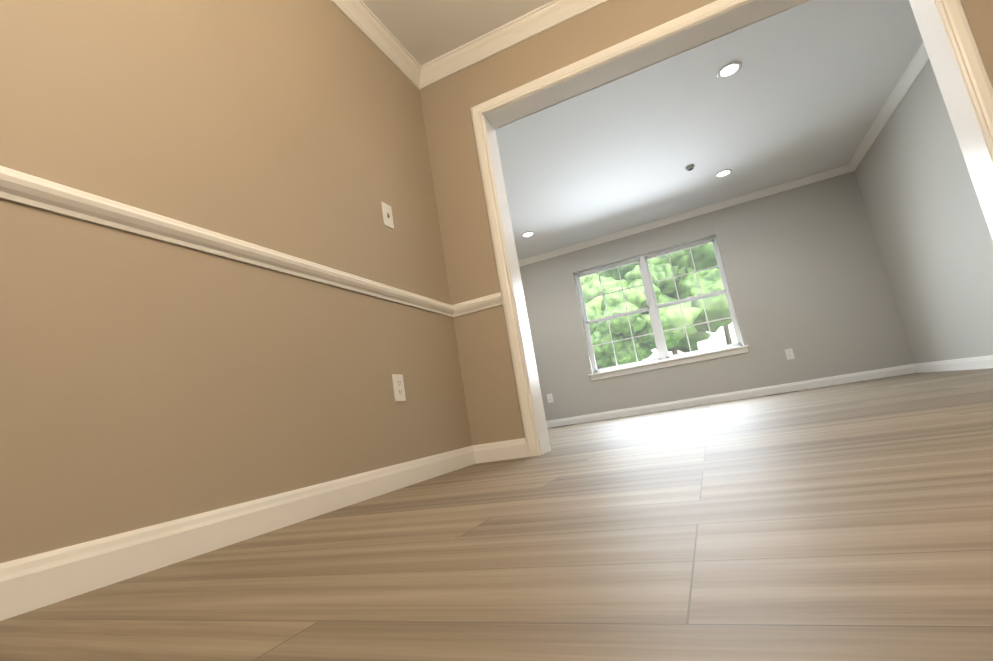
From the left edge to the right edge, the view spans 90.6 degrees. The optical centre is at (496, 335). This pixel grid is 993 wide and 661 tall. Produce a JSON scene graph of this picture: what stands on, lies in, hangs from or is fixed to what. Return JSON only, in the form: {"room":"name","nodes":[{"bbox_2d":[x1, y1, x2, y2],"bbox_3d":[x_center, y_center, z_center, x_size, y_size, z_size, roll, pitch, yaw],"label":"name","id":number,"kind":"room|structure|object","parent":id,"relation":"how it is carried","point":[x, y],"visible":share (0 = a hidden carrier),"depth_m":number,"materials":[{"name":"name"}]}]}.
{"room":"dining room","nodes":[
{"label":"dining room","id":0,"kind":"room"},
{"bbox_2d":[0,0,471,562],"bbox_3d":[-1.053,-0.617,1.412,0.120,2.440,3.420,-13,-10,22],"label":"wall","id":1,"kind":"structure","parent":0,"point":[144,382],"depth_m":1.47,"materials":[{"name":"beige paint"}]},
{"bbox_2d":[331,0,430,89],"bbox_3d":[-1.151,-1.781,1.574,0.074,0.090,3.420,-13,-10,22],"label":"crown molding","id":2,"kind":"structure","parent":1,"relation":"attached to","point":[363,18],"depth_m":2.75,"materials":[{"name":"white paint"}]},
{"bbox_2d":[381,202,393,228],"bbox_3d":[-0.540,-0.602,2.458,0.016,0.123,0.078,-13,-10,22],"label":"light switch","id":3,"kind":"object","parent":1,"relation":"attached to","point":[387,215],"visible":1,"depth_m":2.45,"materials":[{"name":"white plastic"}]},
{"bbox_2d":[392,374,405,401],"bbox_3d":[-0.442,0.237,2.231,0.008,0.123,0.078,-13,-10,22],"label":"outlet","id":4,"kind":"object","parent":1,"relation":"attached to","point":[398,387],"visible":1,"depth_m":2.22,"materials":[{"name":"white plastic"}]},
{"bbox_2d":[0,368,992,660],"bbox_3d":[0.445,0.718,2.933,5.960,0.120,7.880,-13,-10,22],"label":"floor","id":5,"kind":"structure","parent":0,"point":[848,522],"depth_m":0.75,"materials":[{"name":"wood"}]},
{"bbox_2d":[362,0,922,260],"bbox_3d":[0.040,-1.772,3.365,5.960,0.120,7.880,-13,-10,22],"label":"ceiling","id":6,"kind":"structure","parent":0,"point":[807,89],"depth_m":4.13,"materials":[{"name":"white paint"}]},
{"bbox_2d":[521,231,534,236],"bbox_3d":[0.398,-1.274,6.190,0.176,0.010,0.176,-13,-10,22],"label":"recessed light","id":7,"kind":"object","parent":6,"relation":"in","point":[528,233],"visible":0.98,"depth_m":6.18,"materials":[{"name":"white plastic"}]},
{"bbox_2d":[685,164,694,170],"bbox_3d":[1.991,-1.718,5.048,0.092,0.036,0.092,-13,-10,22],"label":"smoke detector","id":8,"kind":"object","parent":6,"relation":"attached to","point":[689,167],"visible":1,"depth_m":5.03,"materials":[{"name":"grey plastic"}]},
{"bbox_2d":[715,169,731,177],"bbox_3d":[2.465,-1.759,5.332,0.176,0.010,0.176,-13,-10,22],"label":"recessed light","id":9,"kind":"object","parent":6,"relation":"in","point":[725,172],"visible":0.98,"depth_m":5.32,"materials":[{"name":"white plastic"}]},
{"bbox_2d":[716,61,741,78],"bbox_3d":[1.699,-1.937,3.586,0.176,0.010,0.176,-13,-10,22],"label":"recessed light","id":10,"kind":"object","parent":6,"relation":"in","point":[730,69],"visible":1,"depth_m":3.58,"materials":[{"name":"white plastic"}]},
{"bbox_2d":[419,0,992,444],"bbox_3d":[0.117,-0.556,2.862,5.720,2.440,0.170,-13,-10,22],"label":"wall","id":11,"kind":"structure","parent":0,"point":[487,372],"depth_m":2.83,"materials":[{"name":"beige paint"}]},
{"bbox_2d":[423,0,608,83],"bbox_3d":[0.785,-1.922,2.575,2.700,0.090,0.074,-13,-10,22],"label":"crown molding","id":12,"kind":"structure","parent":11,"relation":"attached to","point":[555,12],"depth_m":2.88,"materials":[{"name":"white paint"}]},
{"bbox_2d":[470,0,992,456],"bbox_3d":[1.053,-0.591,2.455,2.238,2.074,0.208,-13,-10,22],"label":"door frame","id":13,"kind":"structure","parent":11,"relation":"attached to","point":[959,103],"depth_m":2.61,"materials":[{"name":"white paint"}]},
{"bbox_2d":[519,171,913,420],"bbox_3d":[1.774,-0.171,6.641,5.960,2.440,0.220,-13,-10,22],"label":"wall","id":14,"kind":"structure","parent":0,"point":[806,276],"depth_m":5.92,"materials":[{"name":"grey paint"}]},
{"bbox_2d":[547,393,552,402],"bbox_3d":[0.748,0.877,6.859,0.078,0.123,0.008,-13,-10,22],"label":"outlet","id":15,"kind":"object","parent":14,"relation":"attached to","point":[550,398],"visible":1,"depth_m":6.86,"materials":[{"name":"white plastic"}]},
{"bbox_2d":[574,236,742,373],"bbox_3d":[2.083,-0.368,6.537,1.884,1.454,0.090,-13,-10,22],"label":"living room window","id":16,"kind":"structure","parent":14,"relation":"in","point":[653,307],"depth_m":6.50,"materials":[{"name":"white plastic"}]},
{"bbox_2d":[588,345,748,380],"bbox_3d":[2.165,0.369,6.317,1.980,0.087,0.130,-13,-10,22],"label":"window sill","id":17,"kind":"structure","parent":14,"relation":"attached to","point":[677,361],"depth_m":6.25,"materials":[{"name":"white paint"}]},
{"bbox_2d":[518,165,854,266],"bbox_3d":[1.531,-1.334,6.712,5.720,0.076,0.062,-13,-10,22],"label":"crown molding","id":18,"kind":"structure","parent":14,"relation":"attached to","point":[841,170],"depth_m":6.30,"materials":[{"name":"white paint"}]},
{"bbox_2d":[546,364,913,427],"bbox_3d":[2.517,0.814,6.087,4.380,0.100,0.014,-13,-10,22],"label":"baseboard","id":19,"kind":"structure","parent":14,"relation":"attached to","point":[904,369],"depth_m":5.90,"materials":[{"name":"white paint"}]},
{"bbox_2d":[785,348,794,359],"bbox_3d":[3.433,0.217,5.749,0.078,0.123,0.008,-13,-10,22],"label":"outlet","id":20,"kind":"object","parent":14,"relation":"attached to","point":[789,353],"visible":1,"depth_m":5.75,"materials":[{"name":"white plastic"}]},
{"bbox_2d":[855,59,992,363],"bbox_3d":[3.577,-0.983,3.647,0.120,2.440,3.950,-13,-10,22],"label":"wall","id":21,"kind":"structure","parent":0,"point":[932,235],"depth_m":4.26,"materials":[{"name":"grey paint"}]},
{"bbox_2d":[846,42,928,169],"bbox_3d":[3.309,-2.113,3.885,0.062,0.076,3.780,-13,-10,22],"label":"crown molding","id":22,"kind":"structure","parent":21,"relation":"attached to","point":[920,59],"depth_m":4.37,"materials":[{"name":"white paint"}]},
{"bbox_2d":[910,355,992,372],"bbox_3d":[3.697,0.168,3.466,0.014,0.100,3.930,-13,-10,22],"label":"baseboard","id":23,"kind":"structure","parent":21,"relation":"attached to","point":[980,362],"depth_m":4.36,"materials":[{"name":"white paint"}]},
{"bbox_3d":[-0.411,-1.098,-0.761,3.110,2.440,0.120,-13,-10,22],"label":"wall","id":24,"kind":"structure","parent":0,"visible":0},
{"bbox_2d":[0,166,455,316],"bbox_3d":[-0.932,-0.302,1.327,0.029,0.072,3.420,-13,-10,22],"label":"trim","id":25,"kind":"structure","parent":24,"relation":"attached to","point":[19,187],"depth_m":1.38,"materials":[{"name":"white paint"}]},
{"bbox_2d":[0,445,475,620],"bbox_3d":[-0.807,0.507,1.190,0.014,0.100,3.420,-13,-10,22],"label":"baseboard","id":26,"kind":"structure","parent":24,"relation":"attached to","point":[32,582],"depth_m":1.22,"materials":[{"name":"white paint"}]},
{"bbox_2d":[456,292,502,316],"bbox_3d":[-0.105,-0.180,2.811,0.298,0.072,0.029,-13,-10,22],"label":"trim","id":27,"kind":"structure","parent":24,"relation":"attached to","point":[493,300],"depth_m":2.80,"materials":[{"name":"white paint"}]},
{"bbox_2d":[476,438,527,463],"bbox_3d":[0.029,0.629,2.679,0.298,0.100,0.014,-13,-10,22],"label":"baseboard","id":28,"kind":"structure","parent":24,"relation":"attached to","point":[516,448],"depth_m":2.67,"materials":[{"name":"white paint"}]},
{"bbox_3d":[9.931,3.407,38.824,70.000,6.050,65.660,-13,-10,22],"label":"ground","id":29,"kind":"structure","parent":0,"visible":0},
{"bbox_2d":[596,270,609,276],"bbox_3d":[4.426,-0.127,34.438,8.704,9.711,8.747,-13,-10,22],"label":"tree","id":30,"kind":"object","parent":29,"relation":"on","point":[605,273],"depth_m":33.03,"materials":[{"name":"green plant"}]},
{"bbox_2d":[580,263,702,367],"bbox_3d":[7.318,-0.379,27.483,8.061,8.398,7.070,-13,-10,22],"label":"tree","id":31,"kind":"object","parent":29,"relation":"on","point":[605,352],"depth_m":25.96,"materials":[{"name":"green plant"}]},
{"bbox_2d":[608,250,731,354],"bbox_3d":[10.755,-1.420,30.826,9.606,9.200,9.961,-13,-10,22],"label":"tree","id":32,"kind":"object","parent":29,"relation":"on","point":[709,280],"depth_m":28.46,"materials":[{"name":"green plant"}]},
{"bbox_2d":[684,242,732,344],"bbox_3d":[16.124,-2.998,33.998,9.452,9.737,12.607,-13,-10,22],"label":"tree","id":33,"kind":"object","parent":29,"relation":"on","point":[701,254],"depth_m":30.07,"materials":[{"name":"green plant"}]}
]}

